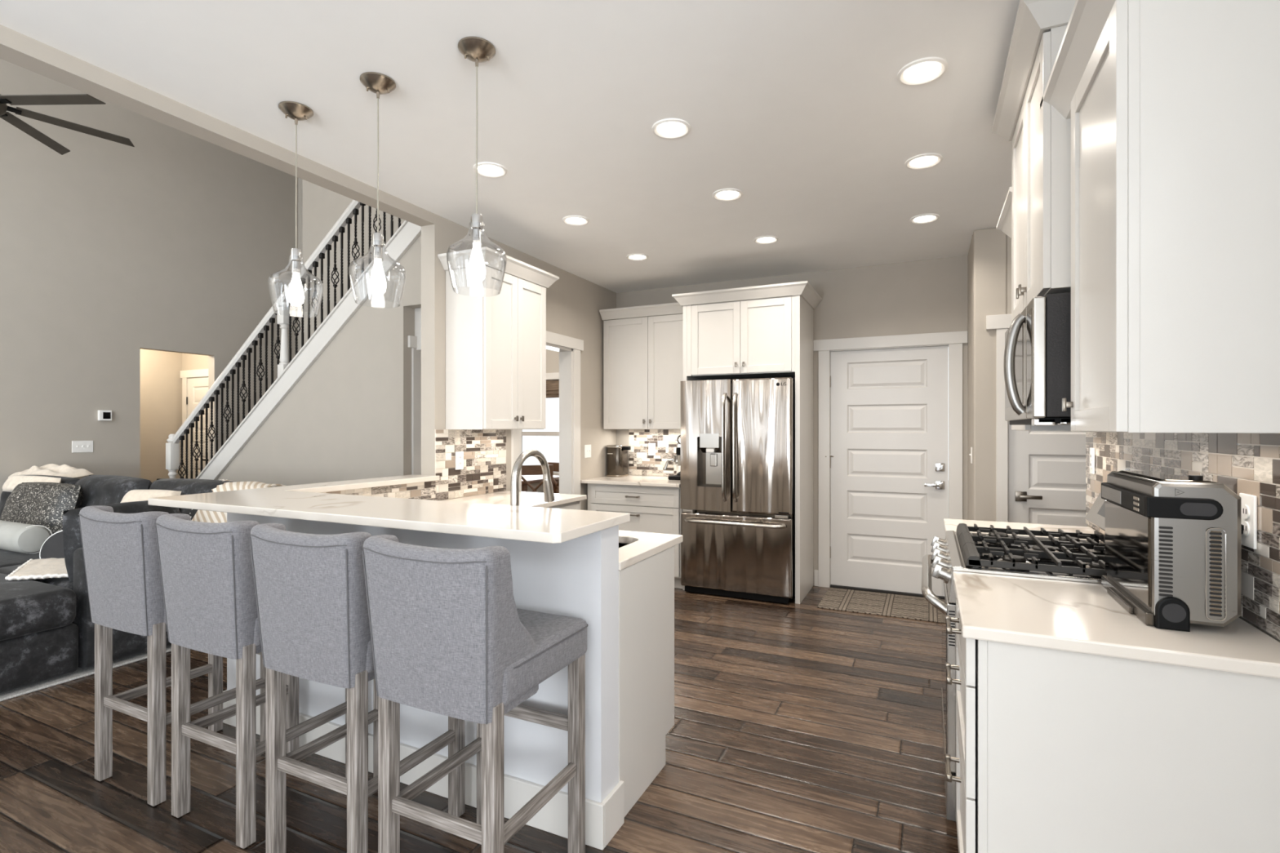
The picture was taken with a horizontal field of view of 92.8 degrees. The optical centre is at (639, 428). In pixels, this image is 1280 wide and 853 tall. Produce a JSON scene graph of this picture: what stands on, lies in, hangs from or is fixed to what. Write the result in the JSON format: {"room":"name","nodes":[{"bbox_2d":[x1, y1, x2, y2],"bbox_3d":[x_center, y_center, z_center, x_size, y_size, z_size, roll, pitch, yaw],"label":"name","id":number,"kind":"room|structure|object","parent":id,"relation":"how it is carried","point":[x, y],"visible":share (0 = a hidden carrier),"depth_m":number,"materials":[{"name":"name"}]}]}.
{"room":"kitchen","nodes":[
{"label":"kitchen","id":0,"kind":"room"},
{"bbox_2d":[0,58,297,497],"bbox_3d":[-6.766,-1.282,4.313,0.120,5.300,9.220,0,0,25],"label":"wall","id":1,"kind":"structure","parent":0,"point":[172,241],"depth_m":6.54,"materials":[{"name":"paint"}]},
{"bbox_2d":[71,440,93,453],"bbox_3d":[-5.755,0.183,6.295,0.016,0.120,0.175,0,0,25],"label":"light switch","id":2,"kind":"object","parent":1,"relation":"attached to","point":[77,446],"visible":1,"depth_m":6.29,"materials":[{"name":"white plastic"}]},
{"bbox_2d":[97,410,111,420],"bbox_3d":[-5.669,-0.142,6.457,0.032,0.110,0.115,0,0,25],"label":"thermostat","id":3,"kind":"object","parent":1,"relation":"attached to","point":[102,415],"visible":1,"depth_m":6.44,"materials":[{"name":"white plastic"}]},
{"bbox_2d":[140,348,208,483],"bbox_3d":[-6.234,-0.082,7.136,1.330,2.900,2.380,0,0,25],"label":"wall","id":4,"kind":"structure","parent":0,"point":[161,381],"depth_m":8.10,"materials":[{"name":"paint"}]},
{"bbox_2d":[180,368,208,479],"bbox_3d":[-5.853,0.288,8.108,0.890,2.160,0.088,0,0,25],"label":"door","id":5,"kind":"structure","parent":4,"relation":"in","point":[193,389],"depth_m":8.20,"materials":[{"name":"paint"}]},
{"bbox_2d":[297,177,302,351],"bbox_3d":[-4.789,-1.282,8.533,3.250,5.300,0.100,0,0,25],"label":"wall","id":6,"kind":"structure","parent":0,"point":[300,180],"depth_m":8.44,"materials":[{"name":"paint"}]},
{"bbox_2d":[0,24,616,510],"bbox_3d":[-2.201,-1.282,2.135,0.116,5.300,9.181,0,0,25],"label":"wall","id":7,"kind":"structure","parent":0,"point":[574,303],"depth_m":3.90,"materials":[{"name":"paint"}]},
{"bbox_2d":[435,429,506,500],"bbox_3d":[-1.152,0.232,4.212,0.007,0.457,0.720,0,0,25],"label":"tile backsplash","id":8,"kind":"structure","parent":7,"relation":"attached to","point":[484,471],"depth_m":4.18,"materials":[{"name":"tile"}]},
{"bbox_2d":[455,451,463,470],"bbox_3d":[-1.206,0.212,4.076,0.009,0.120,0.075,0,0,25],"label":"wall outlet","id":9,"kind":"object","parent":8,"relation":"attached to","point":[459,455],"visible":1,"depth_m":4.07,"materials":[{"name":"white plastic"}]},
{"bbox_2d":[437,246,559,429],"bbox_3d":[-0.946,-0.558,4.199,0.387,1.124,0.825,0,0,25],"label":"upper cabinet","id":10,"kind":"object","parent":7,"relation":"attached to","point":[495,346],"visible":0.98,"depth_m":3.96,"materials":[{"name":"paint"}]},
{"bbox_2d":[511,330,583,494],"bbox_3d":[-0.807,0.283,5.066,0.152,2.170,1.072,0,0,25],"label":"door frame","id":11,"kind":"structure","parent":7,"relation":"attached to","point":[569,348],"depth_m":5.39,"materials":[{"name":"paint"}]},
{"bbox_2d":[584,444,591,457],"bbox_3d":[-0.478,0.206,5.628,0.016,0.120,0.115,0,0,25],"label":"light switch","id":12,"kind":"object","parent":7,"relation":"attached to","point":[587,447],"visible":1,"depth_m":5.62,"materials":[{"name":"white plastic"}]},
{"bbox_2d":[217,234,421,487],"bbox_3d":[-2.958,-0.432,5.456,4.090,3.600,0.100,0,0,25],"label":"wall","id":13,"kind":"structure","parent":0,"point":[348,417],"depth_m":5.14,"materials":[{"name":"paint"}]},
{"bbox_2d":[302,179,404,344],"bbox_3d":[-2.251,-1.282,6.261,3.500,5.300,0.100,0,0,25],"label":"wall","id":14,"kind":"structure","parent":0,"point":[322,207],"depth_m":6.77,"materials":[{"name":"paint"}]},
{"bbox_2d":[413,308,414,336],"bbox_3d":[-1.710,0.158,5.436,0.105,2.420,0.930,0,0,25],"label":"wall","id":15,"kind":"structure","parent":0,"point":[413,308],"depth_m":5.00,"materials":[{"name":"paint"}]},
{"bbox_2d":[408,335,421,475],"bbox_3d":[-1.673,0.306,5.361,0.025,2.125,0.935,0,0,25],"label":"trim","id":16,"kind":"structure","parent":15,"relation":"attached to","point":[412,340],"depth_m":5.00,"materials":[{"name":"paint"}]},
{"bbox_2d":[226,512,618,803],"bbox_3d":[-1.002,0.848,2.478,1.992,1.041,0.126,0,0,25],"label":"wall","id":17,"kind":"structure","parent":0,"point":[578,577],"depth_m":2.09,"materials":[{"name":"paint"}]},
{"bbox_2d":[147,474,630,543],"bbox_3d":[-0.852,0.311,2.843,2.075,0.030,1.493,0,0,25],"label":"breakfast bar","id":18,"kind":"object","parent":17,"relation":"on","point":[304,501],"visible":1,"depth_m":2.19,"materials":[{"name":"white stone"}]},
{"bbox_2d":[222,689,624,850],"bbox_3d":[-0.774,1.296,2.959,2.022,0.145,1.220,0,0,25],"label":"baseboard","id":19,"kind":"structure","parent":17,"relation":"attached to","point":[603,820],"depth_m":2.12,"materials":[{"name":"paint"}]},
{"bbox_2d":[0,585,958,852],"bbox_3d":[-1.911,1.428,3.446,12.800,0.120,11.800,0,0,25],"label":"floor","id":20,"kind":"structure","parent":0,"point":[803,727],"depth_m":2.50,"materials":[{"name":"brown wood"}]},
{"bbox_2d":[0,644,171,701],"bbox_3d":[-5.511,1.361,2.382,3.600,0.013,4.800,0,0,25],"label":"area rug","id":21,"kind":"object","parent":20,"relation":"on","point":[80,673],"visible":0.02,"depth_m":3.31,"materials":[{"name":"white fabric"}]},
{"bbox_2d":[0,475,233,693],"bbox_3d":[-4.833,0.857,3.793,3.620,0.963,3.170,0,0,25],"label":"sectional sofa","id":22,"kind":"object","parent":21,"relation":"on","point":[47,629],"visible":0.24,"depth_m":3.37,"materials":[{"name":"grey fabric"}]},
{"bbox_2d":[0,549,39,568],"bbox_3d":[-4.461,0.973,4.452,1.130,0.190,1.000,0,0,25],"label":"seat cushion","id":23,"kind":"object","parent":22,"relation":"on","point":[7,558],"depth_m":4.15,"materials":[{"name":"grey fabric"}]},
{"bbox_2d":[0,520,53,554],"bbox_3d":[-4.846,0.778,4.562,1.340,0.202,0.211,0,0,25],"label":"bolster pillow","id":24,"kind":"object","parent":22,"relation":"on","point":[23,538],"visible":0.86,"depth_m":4.26,"materials":[{"name":"grey fabric"}]},
{"bbox_2d":[2,475,61,492],"bbox_3d":[-5.271,0.483,5.277,0.808,0.156,0.134,0,0,23],"label":"pillow","id":25,"kind":"object","parent":22,"relation":"on","point":[13,481],"visible":0.53,"depth_m":5.26,"materials":[{"name":"fabric"}]},
{"bbox_2d":[4,558,68,580],"bbox_3d":[-3.564,0.844,3.721,0.369,0.031,0.713,0,0,-36],"label":"throw blanket","id":26,"kind":"object","parent":22,"relation":"on","point":[42,568],"visible":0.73,"depth_m":3.61,"materials":[{"name":"beige fabric"}]},
{"bbox_2d":[0,564,73,590],"bbox_3d":[-3.472,0.973,4.040,0.990,0.190,0.900,0,0,25],"label":"seat cushion","id":27,"kind":"object","parent":22,"relation":"on","point":[65,582],"depth_m":3.56,"materials":[{"name":"grey fabric"}]},
{"bbox_2d":[0,573,75,640],"bbox_3d":[-3.979,0.966,2.698,1.140,0.205,1.920,0,0,25],"label":"cushion","id":28,"kind":"object","parent":22,"relation":"on","point":[28,608],"depth_m":3.19,"materials":[{"name":"grey fabric"}]},
{"bbox_2d":[0,475,79,517],"bbox_3d":[-5.308,0.688,5.386,1.161,0.546,0.324,0,0,25],"label":"cushion","id":29,"kind":"object","parent":22,"relation":"on","point":[5,495],"depth_m":5.38,"materials":[{"name":"grey fabric"}]},
{"bbox_2d":[0,482,83,535],"bbox_3d":[-4.748,0.668,4.815,0.808,0.478,0.285,0,0,20],"label":"throw pillow","id":30,"kind":"object","parent":22,"relation":"on","point":[42,504],"visible":0.63,"depth_m":4.72,"materials":[{"name":"fabric"}]},
{"bbox_2d":[8,463,93,479],"bbox_3d":[-5.513,0.436,5.701,0.858,0.214,0.298,0,0,22],"label":"folded blanket","id":31,"kind":"object","parent":22,"relation":"on","point":[51,469],"visible":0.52,"depth_m":5.61,"materials":[{"name":"beige fabric"}]},
{"bbox_2d":[39,529,64,559],"bbox_3d":[-3.784,0.793,3.999,0.274,0.258,0.117,0,0,-3],"label":"round cushion","id":32,"kind":"object","parent":22,"relation":"on","point":[52,548],"visible":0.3,"depth_m":3.97,"materials":[{"name":"black fabric"}]},
{"bbox_2d":[75,475,151,507],"bbox_3d":[-4.252,0.668,4.859,1.109,0.581,0.388,0,0,25],"label":"cushion","id":33,"kind":"object","parent":22,"relation":"on","point":[98,490],"depth_m":4.71,"materials":[{"name":"grey fabric"}]},
{"bbox_2d":[62,500,180,582],"bbox_3d":[-3.200,0.708,3.812,0.302,0.492,0.662,0,0,25],"label":"cushion","id":34,"kind":"object","parent":22,"relation":"on","point":[72,540],"depth_m":3.52,"materials":[{"name":"grey fabric"}]},
{"bbox_2d":[120,489,181,502],"bbox_3d":[-3.514,0.570,4.337,0.424,0.267,0.220,0,0,4],"label":"pillow","id":35,"kind":"object","parent":22,"relation":"on","point":[132,495],"visible":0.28,"depth_m":4.34,"materials":[{"name":"fabric"}]},
{"bbox_2d":[149,478,233,520],"bbox_3d":[-3.291,0.668,4.506,1.160,0.586,0.370,0,0,25],"label":"cushion","id":36,"kind":"object","parent":22,"relation":"on","point":[186,486],"depth_m":4.44,"materials":[{"name":"grey fabric"}]},
{"bbox_2d":[189,479,284,523],"bbox_3d":[-2.854,0.618,4.264,0.702,0.493,0.447,0,0,25],"label":"throw","id":37,"kind":"object","parent":22,"relation":"on","point":[203,516],"visible":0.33,"depth_m":4.24,"materials":[{"name":"white fabric"}]},
{"bbox_2d":[78,505,266,806],"bbox_3d":[-1.855,0.832,2.476,0.448,1.068,0.538,0,0,25],"label":"bar stool","id":38,"kind":"object","parent":20,"relation":"on","point":[120,550],"visible":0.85,"depth_m":2.23,"materials":[{"name":"grey fabric"}]},
{"bbox_2d":[155,513,346,848],"bbox_3d":[-1.385,0.832,2.254,0.448,1.068,0.538,0,0,25],"label":"bar stool","id":39,"kind":"object","parent":20,"relation":"on","point":[206,571],"visible":0.78,"depth_m":2.02,"materials":[{"name":"grey fabric"}]},
{"bbox_2d":[195,220,421,479],"bbox_3d":[-2.754,-0.443,5.846,4.035,3.623,1.070,0,0,25],"label":"staircase","id":40,"kind":"structure","parent":20,"relation":"on","point":[406,234],"depth_m":5.32,"materials":[{"name":"paint"}]},
{"bbox_2d":[165,200,400,478],"bbox_3d":[-3.017,-0.841,5.473,4.190,4.418,0.100,0,0,25],"label":"stair railing","id":41,"kind":"object","parent":40,"relation":"on","point":[284,308],"visible":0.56,"depth_m":5.65,"materials":[{"name":"paint"}]},
{"bbox_2d":[248,523,464,852],"bbox_3d":[-0.915,0.832,2.032,0.448,1.068,0.538,0,0,25],"label":"bar stool","id":42,"kind":"object","parent":20,"relation":"on","point":[310,588],"visible":0.83,"depth_m":1.80,"materials":[{"name":"grey fabric"}]},
{"bbox_2d":[361,534,588,852],"bbox_3d":[-0.467,0.832,1.820,0.448,1.068,0.538,0,0,25],"label":"bar stool","id":43,"kind":"object","parent":20,"relation":"on","point":[450,637],"visible":1,"depth_m":1.62,"materials":[{"name":"grey fabric"}]},
{"bbox_2d":[521,464,553,492],"bbox_3d":[-1.230,0.883,6.931,0.440,0.968,0.483,0,0,-18],"label":"dining chair","id":44,"kind":"object","parent":20,"relation":"on","point":[526,469],"visible":0.2,"depth_m":6.71,"materials":[{"name":"brown wood"}]},
{"bbox_2d":[521,475,559,493],"bbox_3d":[-1.762,0.987,7.800,1.350,0.758,0.900,0,0,25],"label":"dining table","id":45,"kind":"object","parent":20,"relation":"on","point":[530,478],"visible":0.09,"depth_m":7.45,"materials":[{"name":"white wood"}]},
{"bbox_2d":[547,462,559,493],"bbox_3d":[-0.840,0.883,7.407,0.440,0.968,0.483,0,0,42],"label":"dining chair","id":46,"kind":"object","parent":20,"relation":"on","point":[556,465],"visible":0.06,"depth_m":7.24,"materials":[{"name":"brown wood"}]},
{"bbox_2d":[547,500,580,510],"bbox_3d":[-0.957,0.930,3.797,0.706,0.876,1.270,0,0,25],"label":"base cabinet","id":47,"kind":"object","parent":20,"relation":"on","point":[573,505],"visible":0.02,"depth_m":4.11,"materials":[{"name":"paint"}]},
{"bbox_2d":[587,483,683,588],"bbox_3d":[0.064,0.930,5.617,0.917,0.876,0.705,0,0,25],"label":"base cabinet","id":48,"kind":"object","parent":20,"relation":"on","point":[653,509],"visible":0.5,"depth_m":5.28,"materials":[{"name":"paint"}]},
{"bbox_2d":[580,475,680,487],"bbox_3d":[0.041,0.476,5.617,0.960,0.029,0.704,0,0,25],"label":"countertop","id":49,"kind":"structure","parent":48,"relation":"on","point":[630,480],"depth_m":5.43,"materials":[{"name":"white stone"}]},
{"bbox_2d":[606,444,631,476],"bbox_3d":[-0.195,0.309,5.947,0.233,0.305,0.219,0,0,25],"label":"coffee maker","id":50,"kind":"object","parent":49,"relation":"on","point":[616,455],"visible":1,"depth_m":5.87,"materials":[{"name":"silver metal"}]},
{"bbox_2d":[663,435,680,479],"bbox_3d":[0.403,0.257,5.609,0.262,0.409,0.353,0,0,25],"label":"espresso machine","id":51,"kind":"object","parent":49,"relation":"on","point":[676,460],"visible":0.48,"depth_m":5.51,"materials":[{"name":"silver plastic"}]},
{"bbox_2d":[668,475,680,479],"bbox_3d":[0.425,0.445,5.617,0.230,0.033,0.320,0,0,25],"label":"drip tray","id":52,"kind":"object","parent":51,"relation":"on","point":[674,477],"depth_m":5.50,"materials":[{"name":"black plastic"}]},
{"bbox_2d":[618,542,674,817],"bbox_3d":[-0.801,0.930,2.760,1.874,0.876,0.551,0,0,25],"label":"base cabinet","id":53,"kind":"object","parent":20,"relation":"on","point":[646,587],"visible":0.21,"depth_m":2.29,"materials":[{"name":"paint"}]},
{"bbox_2d":[441,490,682,570],"bbox_3d":[-0.532,0.476,3.327,1.880,0.030,1.807,0,0,25],"label":"countertop","id":54,"kind":"structure","parent":53,"relation":"on","point":[642,546],"depth_m":2.65,"materials":[{"name":"white stone"}]},
{"bbox_2d":[510,448,555,506],"bbox_3d":[-0.406,0.271,2.475,0.127,0.380,0.293,0,0,25],"label":"faucet","id":55,"kind":"object","parent":54,"relation":"on","point":[548,495],"visible":0.76,"depth_m":2.45,"materials":[{"name":"silver metal"}]},
{"bbox_2d":[680,377,795,604],"bbox_3d":[0.875,0.484,5.152,0.918,1.768,0.716,0,0,25],"label":"refrigerator","id":56,"kind":"object","parent":20,"relation":"on","point":[738,435],"visible":0.98,"depth_m":4.87,"materials":[{"name":"silver metal"}]},
{"bbox_2d":[671,280,822,604],"bbox_3d":[0.925,0.118,5.214,1.118,2.501,0.699,0,0,25],"label":"cabinet","id":57,"kind":"object","parent":20,"relation":"on","point":[770,337],"visible":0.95,"depth_m":4.94,"materials":[{"name":"paint"}]},
{"bbox_2d":[817,587,941,622],"bbox_3d":[1.889,1.363,4.754,0.885,0.010,0.630,0,0,25],"label":"door mat","id":58,"kind":"object","parent":20,"relation":"on","point":[918,608],"visible":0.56,"depth_m":4.71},
{"bbox_2d":[921,491,1106,822],"bbox_3d":[1.423,0.783,2.228,0.711,1.170,0.785,0,0,25],"label":"gas range","id":59,"kind":"object","parent":20,"relation":"on","point":[1066,557],"visible":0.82,"depth_m":2.08,"materials":[{"name":"silver metal"}]},
{"bbox_2d":[952,531,1104,584],"bbox_3d":[1.451,0.461,2.215,0.588,0.019,0.785,0,0,25],"label":"cooktop","id":60,"kind":"object","parent":59,"relation":"in","point":[959,562],"depth_m":2.02,"materials":[{"name":"black metal"}]},
{"bbox_2d":[945,600,1279,852],"bbox_3d":[1.161,0.930,1.586,0.652,0.876,0.591,0,0,25],"label":"base cabinet","id":61,"kind":"object","parent":20,"relation":"on","point":[1057,751],"visible":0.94,"depth_m":1.32,"materials":[{"name":"paint"}]},
{"bbox_2d":[952,571,1279,678],"bbox_3d":[1.166,0.476,1.574,0.619,0.030,0.610,0,0,25],"label":"countertop","id":62,"kind":"structure","parent":61,"relation":"on","point":[1078,617],"depth_m":1.41,"materials":[{"name":"white stone"}]},
{"bbox_2d":[1101,470,1243,631],"bbox_3d":[1.367,0.285,1.561,0.230,0.352,0.436,0,0,25],"label":"countertop oven","id":63,"kind":"object","parent":62,"relation":"on","point":[1173,543],"visible":1,"depth_m":1.40,"materials":[{"name":"silver metal"}]},
{"bbox_3d":[1.734,0.930,2.775,0.630,0.876,0.460,0,0,25],"label":"base cabinet","id":64,"kind":"object","parent":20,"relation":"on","visible":0},
{"bbox_2d":[943,518,1100,541],"bbox_3d":[1.740,0.476,2.788,0.619,0.030,0.489,0,0,25],"label":"countertop","id":65,"kind":"structure","parent":64,"relation":"on","point":[948,524],"depth_m":2.89,"materials":[{"name":"white stone"}]},
{"bbox_2d":[0,0,1050,293],"bbox_3d":[0.532,-1.432,0.844,6.160,0.120,9.181,0,0,25],"label":"ceiling","id":66,"kind":"structure","parent":0,"point":[801,108],"depth_m":2.57,"materials":[{"name":"paint"}]},
{"bbox_2d":[267,101,323,317],"bbox_3d":[-1.475,-0.933,2.614,0.209,0.878,0.209,0,0,25],"label":"pendant light","id":67,"kind":"object","parent":66,"relation":"hanging from","point":[296,111],"visible":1,"depth_m":2.60,"materials":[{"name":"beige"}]},
{"bbox_2d":[290,248,302,274],"bbox_3d":[-1.475,-0.718,2.614,0.042,0.103,0.042,0,0,25],"label":"socket","id":68,"kind":"object","parent":67,"relation":"attached to","point":[295,254],"depth_m":2.60,"materials":[{"name":"silver metal"}]},
{"bbox_2d":[348,71,406,307],"bbox_3d":[-1.034,-0.933,2.406,0.209,0.878,0.209,0,0,25],"label":"pendant light","id":69,"kind":"object","parent":66,"relation":"hanging from","point":[379,83],"visible":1,"depth_m":2.39,"materials":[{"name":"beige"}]},
{"bbox_2d":[372,232,383,261],"bbox_3d":[-1.034,-0.718,2.406,0.042,0.103,0.042,0,0,25],"label":"socket","id":70,"kind":"object","parent":69,"relation":"attached to","point":[377,237],"depth_m":2.39,"materials":[{"name":"silver metal"}]},
{"bbox_2d":[446,36,506,297],"bbox_3d":[-0.588,-0.933,2.195,0.209,0.878,0.209,0,0,25],"label":"pendant light","id":71,"kind":"object","parent":66,"relation":"hanging from","point":[477,50],"visible":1,"depth_m":2.18,"materials":[{"name":"clear glass"}]},
{"bbox_2d":[471,213,483,244],"bbox_3d":[-0.588,-0.718,2.195,0.042,0.103,0.042,0,0,25],"label":"socket","id":72,"kind":"object","parent":71,"relation":"attached to","point":[477,220],"depth_m":2.18,"materials":[{"name":"silver metal"}]},
{"bbox_2d":[472,161,506,177],"bbox_3d":[-0.791,-1.367,3.219,0.176,0.010,0.176,0,0,25],"label":"recessed light","id":73,"kind":"object","parent":66,"relation":"in","point":[486,168],"visible":0.97,"depth_m":3.21,"materials":[{"name":"white plastic"}]},
{"bbox_2d":[562,215,589,225],"bbox_3d":[-0.421,-1.367,4.001,0.176,0.010,0.176,0,0,25],"label":"recessed light","id":74,"kind":"object","parent":66,"relation":"in","point":[570,220],"visible":1,"depth_m":3.99,"materials":[{"name":"white plastic"}]},
{"bbox_2d":[626,253,648,260],"bbox_3d":[-0.020,-1.367,4.850,0.176,0.010,0.176,0,0,25],"label":"recessed light","id":75,"kind":"object","parent":66,"relation":"in","point":[637,256],"visible":1,"depth_m":4.84,"materials":[{"name":"white plastic"}]},
{"bbox_2d":[652,118,690,138],"bbox_3d":[0.142,-1.367,2.778,0.176,0.010,0.176,0,0,25],"label":"recessed light","id":76,"kind":"object","parent":66,"relation":"in","point":[668,128],"visible":1,"depth_m":2.77,"materials":[{"name":"white plastic"}]},
{"bbox_2d":[712,188,742,200],"bbox_3d":[0.512,-1.367,3.561,0.176,0.010,0.176,0,0,25],"label":"recessed light","id":77,"kind":"object","parent":66,"relation":"in","point":[723,194],"visible":1,"depth_m":3.56,"materials":[{"name":"white plastic"}]},
{"bbox_2d":[753,235,778,244],"bbox_3d":[0.913,-1.367,4.410,0.176,0.010,0.176,0,0,25],"label":"recessed light","id":78,"kind":"object","parent":66,"relation":"in","point":[767,239],"visible":1,"depth_m":4.40,"materials":[{"name":"white plastic"}]},
{"bbox_2d":[897,57,947,85],"bbox_3d":[1.081,-1.367,2.335,0.176,0.010,0.176,0,0,25],"label":"recessed light","id":79,"kind":"object","parent":66,"relation":"in","point":[931,68],"visible":1,"depth_m":2.33,"materials":[{"name":"white plastic"}]},
{"bbox_2d":[904,152,942,168],"bbox_3d":[1.450,-1.367,3.117,0.176,0.010,0.176,0,0,25],"label":"recessed light","id":80,"kind":"object","parent":66,"relation":"in","point":[922,161],"visible":1,"depth_m":3.11,"materials":[{"name":"white plastic"}]},
{"bbox_2d":[909,213,939,223],"bbox_3d":[1.851,-1.367,3.966,0.176,0.010,0.176,0,0,25],"label":"recessed light","id":81,"kind":"object","parent":66,"relation":"in","point":[930,217],"visible":1,"depth_m":3.96,"materials":[{"name":"white plastic"}]},
{"bbox_2d":[527,349,559,493],"bbox_3d":[-3.143,-1.282,8.049,6.640,5.300,2.370,0,0,25],"label":"wall","id":82,"kind":"structure","parent":0,"point":[552,357],"depth_m":8.32,"materials":[{"name":"paint"}]},
{"bbox_2d":[521,372,559,474],"bbox_3d":[-1.190,-0.037,8.309,1.490,1.450,0.130,0,0,25],"label":"window","id":83,"kind":"structure","parent":82,"relation":"in","point":[550,376],"depth_m":8.35,"materials":[{"name":"paint"}]},
{"bbox_2d":[546,380,559,398],"bbox_3d":[-1.194,-0.542,8.300,1.170,0.240,0.050,0,0,25],"label":"bamboo shade","id":84,"kind":"object","parent":83,"relation":"attached to","point":[552,386],"visible":0.14,"depth_m":8.29,"materials":[{"name":"brown wood"}]},
{"bbox_2d":[616,255,968,569],"bbox_3d":[1.201,-0.002,5.539,3.360,2.740,0.120,0,0,25],"label":"wall","id":85,"kind":"structure","parent":0,"point":[926,295],"depth_m":5.10,"materials":[{"name":"paint"}]},
{"bbox_2d":[599,302,694,429],"bbox_3d":[0.120,-0.563,5.763,0.935,1.134,0.394,0,0,25],"label":"upper cabinet","id":86,"kind":"object","parent":85,"relation":"attached to","point":[643,357],"visible":0.8,"depth_m":5.66,"materials":[{"name":"paint"}]},
{"bbox_2d":[628,429,680,476],"bbox_3d":[0.260,0.232,5.913,0.820,0.456,0.007,0,0,25],"label":"tile backsplash","id":87,"kind":"structure","parent":85,"relation":"attached to","point":[640,463],"depth_m":5.97,"materials":[{"name":"tile"}]},
{"bbox_2d":[648,443,655,455],"bbox_3d":[0.117,0.200,5.970,0.075,0.120,0.009,0,0,25],"label":"wall outlet","id":88,"kind":"object","parent":87,"relation":"attached to","point":[651,446],"visible":1,"depth_m":5.97,"materials":[{"name":"white plastic"}]},
{"bbox_2d":[813,569,818,586],"bbox_3d":[1.047,1.298,5.281,3.213,0.140,0.278,0,0,12],"label":"baseboard","id":89,"kind":"structure","parent":85,"relation":"attached to","point":[815,571],"depth_m":5.30,"materials":[{"name":"paint"}]},
{"bbox_2d":[813,330,967,599],"bbox_3d":[2.066,0.298,5.098,1.184,2.140,0.138,0,0,25],"label":"door","id":90,"kind":"structure","parent":85,"relation":"in","point":[891,406],"depth_m":5.09,"materials":[{"name":"paint"}]},
{"bbox_2d":[968,227,1011,521],"bbox_3d":[3.763,-0.002,3.886,2.915,2.740,0.681,0,0,25],"label":"wall","id":91,"kind":"structure","parent":0,"point":[989,253],"depth_m":4.17,"materials":[{"name":"paint"}]},
{"bbox_2d":[986,313,1087,526],"bbox_3d":[2.848,0.298,3.981,1.030,2.140,0.148,0,0,25],"label":"door","id":92,"kind":"structure","parent":91,"relation":"in","point":[1041,477],"depth_m":4.07,"materials":[{"name":"paint"}]},
{"bbox_2d":[1087,524,1279,642],"bbox_3d":[2.713,-0.002,1.179,2.500,2.740,2.750,0,0,25],"label":"wall","id":93,"kind":"structure","parent":0,"point":[1241,617],"depth_m":1.44,"materials":[{"name":"tile"}]},
{"bbox_2d":[996,186,1071,431],"bbox_3d":[1.865,-0.511,2.763,0.383,1.039,0.550,0,0,25],"label":"upper cabinet","id":94,"kind":"object","parent":93,"relation":"attached to","point":[1004,224],"visible":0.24,"depth_m":2.78,"materials":[{"name":"paint"}]},
{"bbox_2d":[991,0,1075,320],"bbox_3d":[1.551,-0.874,2.168,0.443,0.885,0.927,0,0,25],"label":"upper cabinet","id":95,"kind":"object","parent":93,"relation":"attached to","point":[1041,138],"visible":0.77,"depth_m":1.95,"materials":[{"name":"paint"}]},
{"bbox_2d":[1003,292,1071,426],"bbox_3d":[1.541,-0.213,2.172,0.460,0.407,0.775,0,0,25],"label":"microwave","id":96,"kind":"object","parent":95,"relation":"attached to","point":[1037,365],"visible":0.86,"depth_m":1.89,"materials":[{"name":"silver metal"}]},
{"bbox_2d":[1040,0,1279,433],"bbox_3d":[1.286,-0.511,1.530,0.376,1.039,0.721,0,0,25],"label":"upper cabinet","id":97,"kind":"object","parent":93,"relation":"attached to","point":[1172,107],"visible":1,"depth_m":1.28,"materials":[{"name":"paint"}]},
{"bbox_2d":[1085,431,1279,639],"bbox_3d":[1.745,0.235,2.063,0.007,0.451,1.975,0,0,25],"label":"tile backsplash","id":98,"kind":"structure","parent":93,"relation":"attached to","point":[1246,463],"depth_m":1.51,"materials":[{"name":"tile"}]},
{"bbox_2d":[1089,448,1094,474],"bbox_3d":[2.095,0.148,2.826,0.009,0.120,0.075,0,0,25],"label":"wall outlet","id":99,"kind":"object","parent":98,"relation":"attached to","point":[1091,450],"visible":1,"depth_m":2.81,"materials":[{"name":"white plastic"}]},
{"bbox_2d":[1239,493,1257,549],"bbox_3d":[1.446,0.218,1.452,0.009,0.125,0.075,0,0,25],"label":"wall outlet","id":100,"kind":"object","parent":98,"relation":"attached to","point":[1249,502],"visible":0.91,"depth_m":1.44,"materials":[{"name":"white plastic"}]},
{"bbox_2d":[1241,505,1249,519],"bbox_3d":[1.444,0.198,1.453,0.002,0.034,0.034,0,0,25],"label":"socket","id":101,"kind":"object","parent":100,"relation":"attached to","point":[1245,508],"depth_m":1.45,"materials":[{"name":"white plastic"}]},
{"bbox_2d":[1242,521,1249,536],"bbox_3d":[1.444,0.238,1.453,0.002,0.034,0.034,0,0,25],"label":"socket","id":102,"kind":"object","parent":100,"relation":"attached to","point":[1246,525],"depth_m":1.45,"materials":[{"name":"white plastic"}]},
{"bbox_3d":[-4.696,-3.992,4.762,6.640,0.120,11.800,0,0,25],"label":"ceiling","id":103,"kind":"structure","parent":0,"visible":0},
{"bbox_2d":[0,93,134,155],"bbox_3d":[-4.650,-3.082,4.292,1.627,1.700,1.660,0,0,25],"label":"ceiling fan","id":104,"kind":"object","parent":103,"relation":"hanging from","point":[59,99],"visible":1,"depth_m":4.48,"materials":[{"name":"brown metal"}]},
{"bbox_3d":[-1.592,0.848,3.424,0.116,1.041,1.079,0,0,25],"label":"wall","id":105,"kind":"structure","parent":0,"visible":0},
{"bbox_2d":[322,480,435,500],"bbox_3d":[-1.534,0.394,3.404,0.007,0.132,1.066,0,0,25],"label":"tile backsplash","id":106,"kind":"structure","parent":105,"relation":"attached to","point":[424,490],"depth_m":3.63,"materials":[{"name":"tile"}]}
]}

